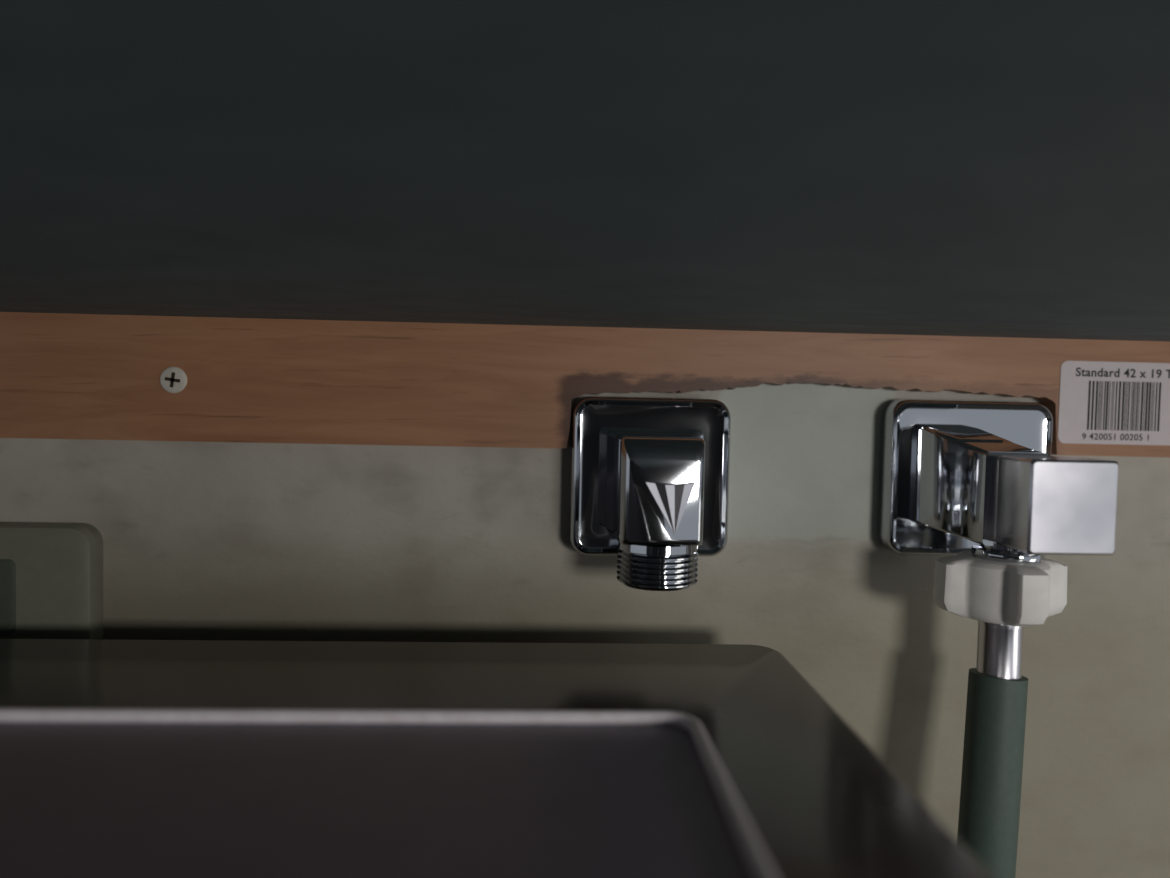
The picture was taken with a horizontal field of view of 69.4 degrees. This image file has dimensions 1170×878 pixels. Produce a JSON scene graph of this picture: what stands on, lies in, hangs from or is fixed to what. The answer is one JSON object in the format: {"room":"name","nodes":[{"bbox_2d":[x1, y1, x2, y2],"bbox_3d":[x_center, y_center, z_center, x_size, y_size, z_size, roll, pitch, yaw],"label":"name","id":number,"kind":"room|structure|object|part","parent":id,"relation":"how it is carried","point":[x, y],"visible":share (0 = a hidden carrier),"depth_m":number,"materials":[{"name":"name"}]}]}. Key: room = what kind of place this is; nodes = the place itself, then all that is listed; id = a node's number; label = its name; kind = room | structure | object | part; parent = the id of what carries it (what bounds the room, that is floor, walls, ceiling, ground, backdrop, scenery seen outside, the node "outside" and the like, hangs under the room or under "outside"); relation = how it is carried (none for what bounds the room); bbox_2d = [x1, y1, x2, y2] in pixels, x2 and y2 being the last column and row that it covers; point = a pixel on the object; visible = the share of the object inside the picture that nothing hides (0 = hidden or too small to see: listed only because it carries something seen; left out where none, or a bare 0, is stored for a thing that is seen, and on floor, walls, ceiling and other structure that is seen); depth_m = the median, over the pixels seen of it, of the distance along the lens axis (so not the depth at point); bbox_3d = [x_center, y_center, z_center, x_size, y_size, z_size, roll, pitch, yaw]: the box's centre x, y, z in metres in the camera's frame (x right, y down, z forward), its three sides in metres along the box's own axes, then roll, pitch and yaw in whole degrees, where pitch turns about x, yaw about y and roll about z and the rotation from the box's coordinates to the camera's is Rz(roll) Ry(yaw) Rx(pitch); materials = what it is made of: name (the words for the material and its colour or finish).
{"room":"laundry room","nodes":[
{"label":"laundry room","id":0,"kind":"room"},
{"bbox_2d":[0,383,1169,877],"bbox_3d":[-0.012,-0.214,0.341,3.000,2.200,0.100,1,2,-3],"label":"wall","id":1,"kind":"structure","parent":0,"point":[233,541],"depth_m":0.30,"materials":[{"name":"paint"}]},
{"bbox_2d":[0,522,102,638],"bbox_3d":[-0.225,0.051,0.288,0.115,0.046,0.008,1,2,-3],"label":"power socket","id":2,"kind":"object","parent":1,"relation":"attached to","point":[51,573],"visible":0.76,"depth_m":0.29,"materials":[{"name":"plastic"}]},
{"bbox_2d":[0,312,1169,457],"bbox_3d":[0.086,-0.016,0.300,2.000,0.042,0.008,1,2,-3],"label":"batten","id":3,"kind":"object","parent":1,"relation":"attached to","point":[63,376],"visible":1,"depth_m":0.29,"materials":[{"name":"brown wood"}]},
{"bbox_2d":[160,367,186,392],"bbox_3d":[-0.139,-0.020,0.285,0.009,0.009,0.002,1,2,-3],"label":"screw","id":4,"kind":"object","parent":3,"relation":"attached to","point":[172,379],"visible":1,"depth_m":0.28,"materials":[{"name":"metal"}]},
{"bbox_2d":[0,0,1169,341],"bbox_3d":[0.101,-0.042,-0.007,2.000,0.035,0.620,1,2,-3],"label":"benchtop","id":5,"kind":"object","parent":3,"relation":"on","point":[974,168],"visible":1,"depth_m":0.09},
{"bbox_2d":[1058,361,1169,444],"bbox_3d":[0.208,-0.012,0.301,0.080,0.029,0.001,1,2,-3],"label":"barcode label","id":6,"kind":"object","parent":3,"relation":"attached to","point":[1122,403],"visible":1,"depth_m":0.30,"materials":[{"name":"paper"}]},
{"bbox_2d":[570,397,730,590],"bbox_3d":[0.023,0.016,0.279,0.055,0.060,0.047,1,2,-3],"label":"wall outlet elbow","id":7,"kind":"object","parent":1,"relation":"attached to","point":[649,489],"visible":1,"depth_m":0.28,"materials":[{"name":"silver metal"}]},
{"bbox_3d":[0.023,0.039,0.272,0.026,0.015,0.026,1,2,-3],"label":"threaded spout","id":8,"kind":"part","parent":7,"relation":"part of","materials":[{"name":"silver metal"}]},
{"bbox_2d":[877,400,1118,877],"bbox_3d":[0.132,0.270,0.287,0.058,0.565,0.062,1,2,-3],"label":"tap","id":9,"kind":"object","parent":1,"relation":"attached to","point":[980,483],"visible":0.98,"depth_m":0.27,"materials":[{"name":"silver metal"}]},
{"bbox_3d":[0.136,0.014,0.302,0.058,0.055,0.011,1,2,-3],"label":"flange plate","id":10,"kind":"part","parent":9,"relation":"part of","materials":[{"name":"silver metal"}]},
{"bbox_3d":[0.142,0.020,0.255,0.026,0.028,0.018,1,2,-3],"label":"square handle","id":11,"kind":"part","parent":9,"relation":"part of","materials":[{"name":"silver metal"}]},
{"bbox_3d":[0.017,0.982,-0.760,3.000,0.100,2.200,1,2,-3],"label":"floor","id":12,"kind":"structure","parent":0,"visible":0},
{"bbox_2d":[0,639,992,877],"bbox_3d":[-0.235,0.484,-0.028,0.607,0.825,0.617,1,2,-3],"label":"washing machine","id":13,"kind":"object","parent":12,"relation":"on","point":[119,758],"visible":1,"depth_m":0.18,"materials":[{"name":"metal"}]},
{"bbox_3d":[-0.225,0.077,-0.059,0.527,0.002,0.515,1,2,-3],"label":"lid panel","id":14,"kind":"part","parent":13,"relation":"part of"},
{"bbox_3d":[-0.225,0.075,-0.060,0.531,0.003,0.519,1,2,-3],"label":"lid trim","id":15,"kind":"part","parent":13,"relation":"part of","materials":[{"name":"grey metal"}]}
]}

